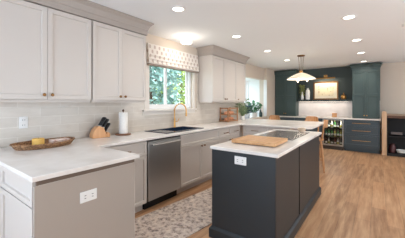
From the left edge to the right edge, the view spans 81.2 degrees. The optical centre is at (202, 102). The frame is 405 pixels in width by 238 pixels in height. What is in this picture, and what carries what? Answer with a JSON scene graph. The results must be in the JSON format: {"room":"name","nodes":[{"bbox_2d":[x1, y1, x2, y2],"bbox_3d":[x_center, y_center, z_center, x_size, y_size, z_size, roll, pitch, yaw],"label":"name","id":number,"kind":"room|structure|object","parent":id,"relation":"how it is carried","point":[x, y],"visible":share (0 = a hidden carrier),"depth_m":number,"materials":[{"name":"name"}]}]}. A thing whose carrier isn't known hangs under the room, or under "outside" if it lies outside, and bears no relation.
{"room":"kitchen","nodes":[
{"label":"kitchen","id":0,"kind":"room"},
{"bbox_2d":[4,34,263,147],"bbox_3d":[-0.433,0.127,4.428,0.140,2.440,10.300,0,0,37],"label":"wall","id":1,"kind":"structure","parent":0,"point":[252,72],"depth_m":4.71,"materials":[{"name":"beige paint"}]},
{"bbox_2d":[19,116,27,128],"bbox_3d":[-1.822,0.202,2.408,0.011,0.120,0.076,0,0,37],"label":"wall outlet","id":2,"kind":"object","parent":1,"relation":"attached to","point":[23,121],"visible":1,"depth_m":2.40,"materials":[{"name":"white plastic"}]},
{"bbox_2d":[0,0,95,101],"bbox_3d":[-1.628,-0.547,2.321,0.425,1.088,0.981,0,0,37],"label":"upper cabinet","id":3,"kind":"object","parent":1,"relation":"attached to","point":[45,45],"visible":1,"depth_m":2.27,"materials":[{"name":"beige paint"}]},
{"bbox_2d":[0,101,240,147],"bbox_3d":[-0.640,0.201,4.021,0.010,0.464,5.700,0,0,37],"label":"backsplash","id":4,"kind":"structure","parent":1,"relation":"attached to","point":[46,120],"depth_m":2.87,"materials":[{"name":"tile"}]},
{"bbox_2d":[90,3,153,102],"bbox_3d":[-1.087,-0.547,3.051,0.425,1.088,0.833,0,0,37],"label":"upper cabinet","id":5,"kind":"object","parent":1,"relation":"attached to","point":[118,39],"visible":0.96,"depth_m":2.89,"materials":[{"name":"beige paint"}]},
{"bbox_2d":[142,51,196,115],"bbox_3d":[-0.580,-0.303,4.183,0.205,1.000,1.310,0,0,37],"label":"window","id":6,"kind":"structure","parent":1,"relation":"in","point":[149,109],"depth_m":4.17,"materials":[{"name":"white paint"}]},
{"bbox_2d":[147,43,198,72],"bbox_3d":[-0.467,-0.755,4.174,0.059,0.345,1.270,0,0,37],"label":"roman shade","id":7,"kind":"object","parent":6,"relation":"attached to","point":[157,56],"visible":1,"depth_m":4.05,"materials":[{"name":"fabric"}]},
{"bbox_2d":[197,52,197,100],"bbox_3d":[-0.104,-0.552,4.745,0.010,1.042,0.030,0,0,37],"label":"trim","id":8,"kind":"structure","parent":1,"relation":"attached to","point":[197,52],"depth_m":4.74,"materials":[{"name":"wood"}]},
{"bbox_2d":[196,45,239,102],"bbox_3d":[0.353,-0.547,4.994,0.425,1.088,1.044,0,0,37],"label":"upper cabinet","id":9,"kind":"object","parent":1,"relation":"attached to","point":[217,75],"visible":0.99,"depth_m":4.73,"materials":[{"name":"beige paint"}]},
{"bbox_2d":[236,54,249,102],"bbox_3d":[0.819,-0.547,5.623,0.425,1.088,0.519,0,0,37],"label":"upper cabinet","id":10,"kind":"object","parent":1,"relation":"attached to","point":[241,61],"visible":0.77,"depth_m":5.54,"materials":[{"name":"beige paint"}]},
{"bbox_2d":[264,80,266,115],"bbox_3d":[1.984,-0.146,7.483,0.104,1.154,0.012,0,0,37],"label":"trim","id":11,"kind":"structure","parent":1,"relation":"attached to","point":[265,81],"depth_m":7.47,"materials":[{"name":"white paint"}]},
{"bbox_2d":[89,0,404,70],"bbox_3d":[1.692,-1.143,2.853,5.550,0.100,10.300,0,0,37],"label":"ceiling","id":12,"kind":"structure","parent":0,"point":[316,30],"depth_m":3.39,"materials":[{"name":"white paint"}]},
{"bbox_2d":[170,6,185,11],"bbox_3d":[-0.283,-1.087,2.749,0.180,0.009,0.180,0,0,37],"label":"recessed light","id":13,"kind":"object","parent":12,"relation":"in","point":[173,8],"visible":1,"depth_m":2.73,"materials":[{"name":"white paint"}]},
{"bbox_2d":[181,36,191,44],"bbox_3d":[-0.266,-1.038,3.931,0.176,0.110,0.176,0,0,37],"label":"flush light","id":14,"kind":"object","parent":12,"relation":"attached to","point":[186,40],"visible":1,"depth_m":3.87,"materials":[{"name":"white paint"}]},
{"bbox_2d":[287,55,315,81],"bbox_3d":[2.279,-0.788,5.468,0.620,0.610,0.620,0,0,37],"label":"pendant lamp","id":15,"kind":"object","parent":12,"relation":"hanging from","point":[299,76],"visible":1,"depth_m":5.39,"materials":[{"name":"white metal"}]},
{"bbox_2d":[341,14,356,19],"bbox_3d":[1.865,-1.087,3.011,0.180,0.009,0.180,0,0,37],"label":"recessed light","id":16,"kind":"object","parent":12,"relation":"in","point":[347,17],"visible":1,"depth_m":3.01,"materials":[{"name":"white"}]},
{"bbox_2d":[246,78,259,117],"bbox_3d":[1.241,-0.138,7.208,0.480,1.290,1.460,0,0,37],"label":"window","id":17,"kind":"structure","parent":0,"point":[253,84],"depth_m":7.70,"materials":[{"name":"white glass"}]},
{"bbox_2d":[245,81,247,105],"bbox_3d":[1.089,-0.138,7.321,0.090,1.170,1.340,0,0,37],"label":"window","id":18,"kind":"structure","parent":17,"relation":"in","point":[246,81],"depth_m":7.80,"materials":[{"name":"white paint"}]},
{"bbox_2d":[245,104,252,118],"bbox_3d":[1.241,0.223,6.718,0.444,0.447,0.448,0,0,37],"label":"potted plant","id":19,"kind":"object","parent":17,"relation":"on","point":[247,115],"visible":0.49,"depth_m":6.63,"materials":[{"name":"green plant"}]},
{"bbox_2d":[246,100,261,117],"bbox_3d":[1.561,0.179,7.149,0.529,0.534,0.554,0,0,8],"label":"potted plant","id":20,"kind":"object","parent":17,"relation":"on","point":[254,114],"visible":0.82,"depth_m":7.08,"materials":[{"name":"green plant"}]},
{"bbox_2d":[264,68,274,118],"bbox_3d":[2.313,0.128,7.932,0.100,2.440,1.100,0,0,37],"label":"wall pier","id":21,"kind":"object","parent":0,"point":[269,75],"visible":0.43,"depth_m":7.72,"materials":[{"name":"beige paint"}]},
{"bbox_2d":[135,148,404,237],"bbox_3d":[1.692,1.397,2.853,5.550,0.100,10.300,0,0,37],"label":"floor","id":22,"kind":"structure","parent":0,"point":[362,195],"depth_m":3.33,"materials":[{"name":"brown wood"}]},
{"bbox_2d":[0,166,1,237],"bbox_3d":[-1.570,0.906,2.261,0.581,0.882,0.760,0,0,37],"label":"base cabinet","id":23,"kind":"object","parent":22,"relation":"on","point":[0,166],"visible":0.16,"depth_m":1.82,"materials":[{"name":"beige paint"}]},
{"bbox_2d":[0,118,323,182],"bbox_3d":[0.390,0.449,3.731,1.987,0.030,5.440,0,0,37],"label":"countertop","id":24,"kind":"structure","parent":23,"relation":"on","point":[83,154],"depth_m":2.06,"materials":[{"name":"stone"}]},
{"bbox_2d":[9,137,74,150],"bbox_3d":[-1.569,0.404,2.358,0.368,0.057,0.580,0,0,29],"label":"wicker tray","id":25,"kind":"object","parent":24,"relation":"on","point":[25,145],"visible":0.89,"depth_m":2.24,"materials":[{"name":"brown wicker"}]},
{"bbox_2d":[32,138,44,144],"bbox_3d":[-1.623,0.384,2.335,0.104,0.080,0.104,0,0,37],"label":"candle","id":26,"kind":"object","parent":25,"relation":"in","point":[35,141],"visible":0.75,"depth_m":2.30,"materials":[{"name":"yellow wax"}]},
{"bbox_3d":[-1.492,0.416,2.462,0.100,0.015,0.170,0,0,41],"label":"napkin","id":27,"kind":"object","parent":25,"relation":"in","visible":0},
{"bbox_3d":[-1.488,0.399,2.460,0.100,0.015,0.170,0,0,36],"label":"napkin","id":28,"kind":"object","parent":27,"relation":"on","visible":0},
{"bbox_2d":[49,138,69,141],"bbox_3d":[-1.485,0.383,2.457,0.100,0.015,0.170,0,0,31],"label":"napkin","id":29,"kind":"object","parent":28,"relation":"on","point":[57,139],"visible":1,"depth_m":2.42,"materials":[{"name":"white fabric"}]},
{"bbox_2d":[90,126,109,138],"bbox_3d":[-1.278,0.360,2.950,0.218,0.144,0.110,0,0,-43],"label":"knife block","id":30,"kind":"object","parent":24,"relation":"on","point":[97,131],"visible":0.98,"depth_m":2.89,"materials":[{"name":"brown wood"}]},
{"bbox_2d":[115,109,130,135],"bbox_3d":[-1.072,0.261,3.197,0.208,0.343,0.208,0,0,37],"label":"paper towel holder","id":31,"kind":"object","parent":24,"relation":"on","point":[128,133],"visible":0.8,"depth_m":3.12,"materials":[{"name":"brown wood"}]},
{"bbox_2d":[119,112,127,133],"bbox_3d":[-1.072,0.272,3.197,0.115,0.280,0.115,0,0,37],"label":"paper towel roll","id":32,"kind":"object","parent":31,"relation":"on","point":[123,116],"visible":0.98,"depth_m":3.15,"materials":[{"name":"white paper"}]},
{"bbox_2d":[145,126,202,135],"bbox_3d":[-0.425,0.510,3.775,0.470,0.176,0.880,0,0,37],"label":"sink","id":33,"kind":"object","parent":24,"relation":"in","point":[181,128],"visible":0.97,"depth_m":3.80,"materials":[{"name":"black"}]},
{"bbox_2d":[174,103,186,126],"bbox_3d":[-0.390,0.220,4.132,0.246,0.426,0.083,0,0,0],"label":"faucet","id":34,"kind":"object","parent":24,"relation":"on","point":[175,121],"visible":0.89,"depth_m":4.10,"materials":[{"name":"gold metal"}]},
{"bbox_2d":[220,107,237,121],"bbox_3d":[0.617,0.272,5.492,0.224,0.320,0.454,0,0,37],"label":"crate","id":35,"kind":"object","parent":24,"relation":"on","point":[229,108],"visible":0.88,"depth_m":5.37,"materials":[{"name":"brown wood"}]},
{"bbox_2d":[234,98,249,119],"bbox_3d":[1.002,0.157,5.909,0.418,0.551,0.443,0,0,37],"label":"potted plant","id":36,"kind":"object","parent":24,"relation":"on","point":[242,111],"visible":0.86,"depth_m":5.87,"materials":[{"name":"green plant"}]},
{"bbox_2d":[1,159,134,237],"bbox_3d":[-1.051,0.906,1.897,0.679,0.882,0.728,0,0,37],"label":"base cabinet","id":37,"kind":"object","parent":22,"relation":"on","point":[99,202],"visible":0.86,"depth_m":1.66,"materials":[{"name":"beige paint"}]},
{"bbox_2d":[83,193,87,200],"bbox_3d":[-0.816,0.657,1.647,0.003,0.048,0.034,0,0,37],"label":"socket","id":38,"kind":"object","parent":37,"relation":"attached to","point":[85,195],"depth_m":1.65,"materials":[{"name":"white plastic"}]},
{"bbox_2d":[80,188,96,203],"bbox_3d":[-0.805,0.657,1.671,0.007,0.076,0.120,0,0,37],"label":"outlet","id":39,"kind":"object","parent":37,"relation":"attached to","point":[87,195],"depth_m":1.67,"materials":[{"name":"white plastic"}]},
{"bbox_2d":[90,191,94,198],"bbox_3d":[-0.785,0.657,1.689,0.003,0.048,0.034,0,0,37],"label":"socket","id":40,"kind":"object","parent":37,"relation":"attached to","point":[92,193],"depth_m":1.69,"materials":[{"name":"white plastic"}]},
{"bbox_2d":[105,141,146,212],"bbox_3d":[-1.117,0.906,2.825,0.646,0.882,0.670,0,0,37],"label":"base cabinet","id":41,"kind":"object","parent":22,"relation":"on","point":[140,148],"visible":0.26,"depth_m":2.85,"materials":[{"name":"beige paint"}]},
{"bbox_2d":[142,135,180,209],"bbox_3d":[-0.723,0.910,3.340,0.666,0.874,0.615,0,0,37],"label":"dishwasher","id":42,"kind":"object","parent":22,"relation":"on","point":[163,154],"visible":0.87,"depth_m":3.14,"materials":[{"name":"silver metal"}]},
{"bbox_2d":[135,188,211,237],"bbox_3d":[-0.082,1.342,2.961,0.710,0.009,1.960,0,0,43],"label":"runner rug","id":43,"kind":"object","parent":22,"relation":"on","point":[183,218],"visible":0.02,"depth_m":2.71,"materials":[{"name":"beige carpet"}]},
{"bbox_2d":[177,129,219,193],"bbox_3d":[-0.234,0.912,4.019,0.643,0.870,1.048,0,0,37],"label":"base cabinet","id":44,"kind":"object","parent":22,"relation":"on","point":[195,151],"visible":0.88,"depth_m":3.75,"materials":[{"name":"beige paint"}]},
{"bbox_2d":[202,126,239,142],"bbox_3d":[0.317,0.906,4.759,0.646,0.882,0.788,0,0,37],"label":"base cabinet","id":45,"kind":"object","parent":22,"relation":"on","point":[227,134],"visible":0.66,"depth_m":4.55,"materials":[{"name":"beige paint"}]},
{"bbox_2d":[243,125,267,135],"bbox_3d":[1.239,0.906,5.009,0.543,0.882,0.716,0,0,37],"label":"base cabinet","id":46,"kind":"object","parent":22,"relation":"on","point":[247,130],"visible":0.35,"depth_m":4.78,"materials":[{"name":"beige paint"}]},
{"bbox_2d":[209,129,321,237],"bbox_3d":[0.914,0.890,2.937,0.700,0.914,1.912,0,0,37],"label":"kitchen island","id":47,"kind":"object","parent":22,"relation":"on","point":[258,191],"visible":0.94,"depth_m":2.25,"materials":[{"name":"black paint"}]},
{"bbox_2d":[235,156,245,165],"bbox_3d":[0.350,0.537,2.188,0.120,0.076,0.007,0,0,37],"label":"outlet","id":48,"kind":"object","parent":47,"relation":"attached to","point":[239,160],"depth_m":2.18,"materials":[{"name":"white plastic"}]},
{"bbox_2d":[232,135,287,146],"bbox_3d":[0.626,0.412,2.573,0.470,0.040,0.430,0,0,36],"label":"cutting board","id":49,"kind":"object","parent":47,"relation":"on","point":[248,139],"visible":1,"depth_m":2.47,"materials":[{"name":"brown wood"}]},
{"bbox_2d":[257,130,309,139],"bbox_3d":[1.094,0.430,3.197,0.480,0.006,0.860,0,0,37],"label":"cooktop","id":50,"kind":"object","parent":47,"relation":"in","point":[291,135],"visible":0.74,"depth_m":3.18,"materials":[{"name":"grey metal"}]},
{"bbox_2d":[269,115,280,119],"bbox_3d":[1.861,0.846,6.298,0.418,1.007,0.474,0,0,37],"label":"counter stool","id":51,"kind":"object","parent":22,"relation":"on","point":[272,117],"visible":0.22,"depth_m":6.47,"materials":[{"name":"brown wood"}]},
{"bbox_2d":[268,127,297,130],"bbox_3d":[1.631,0.906,4.719,0.418,0.882,0.716,0,0,37],"label":"base cabinet","id":52,"kind":"object","parent":22,"relation":"on","point":[269,128],"visible":0.05,"depth_m":4.51,"materials":[{"name":"beige paint"}]},
{"bbox_2d":[280,117,294,120],"bbox_3d":[2.764,0.906,7.860,0.698,0.882,0.631,0,0,37],"label":"base cabinet","id":53,"kind":"object","parent":22,"relation":"on","point":[281,118],"visible":0.04,"depth_m":7.56,"materials":[{"name":"grey paint"}]},
{"bbox_2d":[295,118,322,144],"bbox_3d":[3.371,0.906,7.410,0.788,0.882,0.631,0,0,37],"label":"base cabinet","id":54,"kind":"object","parent":22,"relation":"on","point":[296,119],"visible":0.17,"depth_m":7.06,"materials":[{"name":"grey paint"}]},
{"bbox_2d":[305,116,320,157],"bbox_3d":[2.617,0.846,5.738,0.418,1.007,0.474,0,0,37],"label":"counter stool","id":55,"kind":"object","parent":22,"relation":"on","point":[308,118],"visible":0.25,"depth_m":5.88,"materials":[{"name":"brown wood"}]},
{"bbox_2d":[319,120,327,172],"bbox_3d":[2.270,0.846,4.771,0.474,1.007,0.418,0,0,27],"label":"counter stool","id":56,"kind":"object","parent":22,"relation":"on","point":[325,124],"visible":0.57,"depth_m":4.57,"materials":[{"name":"brown wood"}]},
{"bbox_2d":[323,119,343,149],"bbox_3d":[3.916,0.911,7.026,0.530,0.872,0.600,0,0,37],"label":"wine fridge","id":57,"kind":"object","parent":22,"relation":"on","point":[326,146],"visible":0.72,"depth_m":6.93,"materials":[{"name":"black"}]},
{"bbox_2d":[344,119,379,153],"bbox_3d":[4.451,0.906,6.610,0.808,0.882,0.631,0,0,37],"label":"base cabinet","id":58,"kind":"object","parent":22,"relation":"on","point":[359,135],"visible":0.98,"depth_m":6.38,"materials":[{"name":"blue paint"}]},
{"bbox_2d":[280,116,380,120],"bbox_3d":[3.640,0.449,7.214,2.883,0.030,0.625,0,0,37],"label":"countertop","id":59,"kind":"structure","parent":58,"relation":"on","point":[322,117],"depth_m":6.92,"materials":[{"name":"stone"}]},
{"bbox_2d":[274,70,299,115],"bbox_3d":[2.823,-0.313,7.948,0.798,1.490,0.420,0,0,37],"label":"cabinet","id":60,"kind":"object","parent":59,"relation":"on","point":[286,91],"visible":0.97,"depth_m":7.82,"materials":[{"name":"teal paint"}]},
{"bbox_2d":[350,62,382,118],"bbox_3d":[4.576,-0.313,6.623,0.743,1.490,0.460,0,0,37],"label":"cabinet","id":61,"kind":"object","parent":59,"relation":"on","point":[365,77],"visible":1,"depth_m":6.47,"materials":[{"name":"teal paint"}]},
{"bbox_2d":[382,111,404,156],"bbox_3d":[5.361,0.784,5.788,1.550,1.127,0.455,0,0,37],"label":"bookcase","id":62,"kind":"object","parent":22,"relation":"on","point":[390,123],"visible":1,"depth_m":6.11,"materials":[{"name":"brown wood"}]},
{"bbox_2d":[389,143,395,152],"bbox_3d":[4.902,1.160,6.101,0.150,0.252,0.150,0,0,37],"label":"jar","id":63,"kind":"object","parent":62,"relation":"in","point":[392,148],"visible":1,"depth_m":6.05,"materials":[{"name":"red ceramic"}]},
{"bbox_2d":[391,132,401,135],"bbox_3d":[4.966,0.795,6.053,0.220,0.097,0.160,0,0,37],"label":"folded cloth","id":64,"kind":"object","parent":62,"relation":"on","point":[392,133],"visible":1,"depth_m":6.00,"materials":[{"name":"grey fabric"}]},
{"bbox_2d":[388,134,404,137],"bbox_3d":[5.414,0.857,5.776,1.408,0.020,0.369,0,0,37],"label":"shelf","id":65,"kind":"object","parent":62,"relation":"attached to","point":[389,135],"depth_m":6.11,"materials":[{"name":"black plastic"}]},
{"bbox_2d":[396,149,404,153],"bbox_3d":[5.046,1.244,5.994,0.224,0.085,0.224,0,0,37],"label":"bowl","id":66,"kind":"object","parent":62,"relation":"in","point":[400,151],"visible":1,"depth_m":5.97,"materials":[{"name":"white ceramic"}]},
{"bbox_2d":[299,66,351,99],"bbox_3d":[3.828,-0.573,7.481,2.869,1.040,0.019,0,0,37],"label":"wall","id":67,"kind":"structure","parent":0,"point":[343,75],"depth_m":7.29,"materials":[{"name":"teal paint"}]},
{"bbox_2d":[297,99,351,101],"bbox_3d":[3.771,-0.067,7.360,1.537,0.062,0.237,0,0,37],"label":"wall shelf","id":68,"kind":"object","parent":67,"relation":"attached to","point":[325,99],"depth_m":7.22,"materials":[{"name":"grey paint"}]},
{"bbox_2d":[299,84,304,99],"bbox_3d":[3.263,-0.354,7.751,0.230,0.508,0.255,0,0,37],"label":"potted plant","id":69,"kind":"object","parent":68,"relation":"on","point":[301,89],"visible":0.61,"depth_m":7.73,"materials":[{"name":"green plant"}]},
{"bbox_2d":[305,88,309,99],"bbox_3d":[3.395,-0.284,7.628,0.136,0.370,0.136,0,0,37],"label":"vase","id":70,"kind":"object","parent":68,"relation":"on","point":[307,93],"visible":1,"depth_m":7.57,"materials":[{"name":"white ceramic"}]},
{"bbox_2d":[313,81,337,99],"bbox_3d":[3.864,-0.380,7.421,0.700,0.560,0.030,0,0,37],"label":"framed drawing","id":71,"kind":"object","parent":68,"relation":"on","point":[321,90],"visible":0.89,"depth_m":7.42,"materials":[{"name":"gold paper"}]},
{"bbox_2d":[316,75,334,78],"bbox_3d":[3.812,-0.808,7.351,0.560,0.130,0.204,0,0,37],"label":"picture light","id":72,"kind":"object","parent":67,"relation":"attached to","point":[325,76],"visible":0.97,"depth_m":7.29,"materials":[{"name":"gold metal"}]},
{"bbox_2d":[380,62,404,150],"bbox_3d":[4.738,0.127,6.913,5.490,2.440,0.150,0,0,37],"label":"wall","id":73,"kind":"structure","parent":0,"point":[392,75],"depth_m":6.47,"materials":[{"name":"beige paint"}]},
{"bbox_2d":[299,101,351,116],"bbox_3d":[3.827,0.190,7.480,2.869,0.486,0.021,0,0,37],"label":"backsplash","id":74,"kind":"structure","parent":73,"relation":"attached to","point":[342,108],"depth_m":7.42,"materials":[{"name":"tile"}]},
{"label":"outside","id":75,"kind":"structure","parent":0,"visible":0},
{"bbox_3d":[-4.473,1.622,10.783,13.800,0.050,24.000,0,0,37],"label":"ground","id":76,"kind":"structure","parent":75,"visible":0},
{"bbox_2d":[149,66,183,103],"bbox_3d":[-1.702,-0.596,7.641,2.214,4.392,2.294,0,0,42],"label":"tree","id":77,"kind":"object","parent":76,"relation":"on","point":[158,77],"visible":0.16,"depth_m":7.23,"materials":[{"name":"green plant"}]},
{"bbox_2d":[153,71,184,103],"bbox_3d":[-0.975,-0.777,10.615,2.651,4.753,2.608,0,0,10],"label":"tree","id":78,"kind":"object","parent":76,"relation":"on","point":[181,85],"visible":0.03,"depth_m":9.79,"materials":[{"name":"green plant"}]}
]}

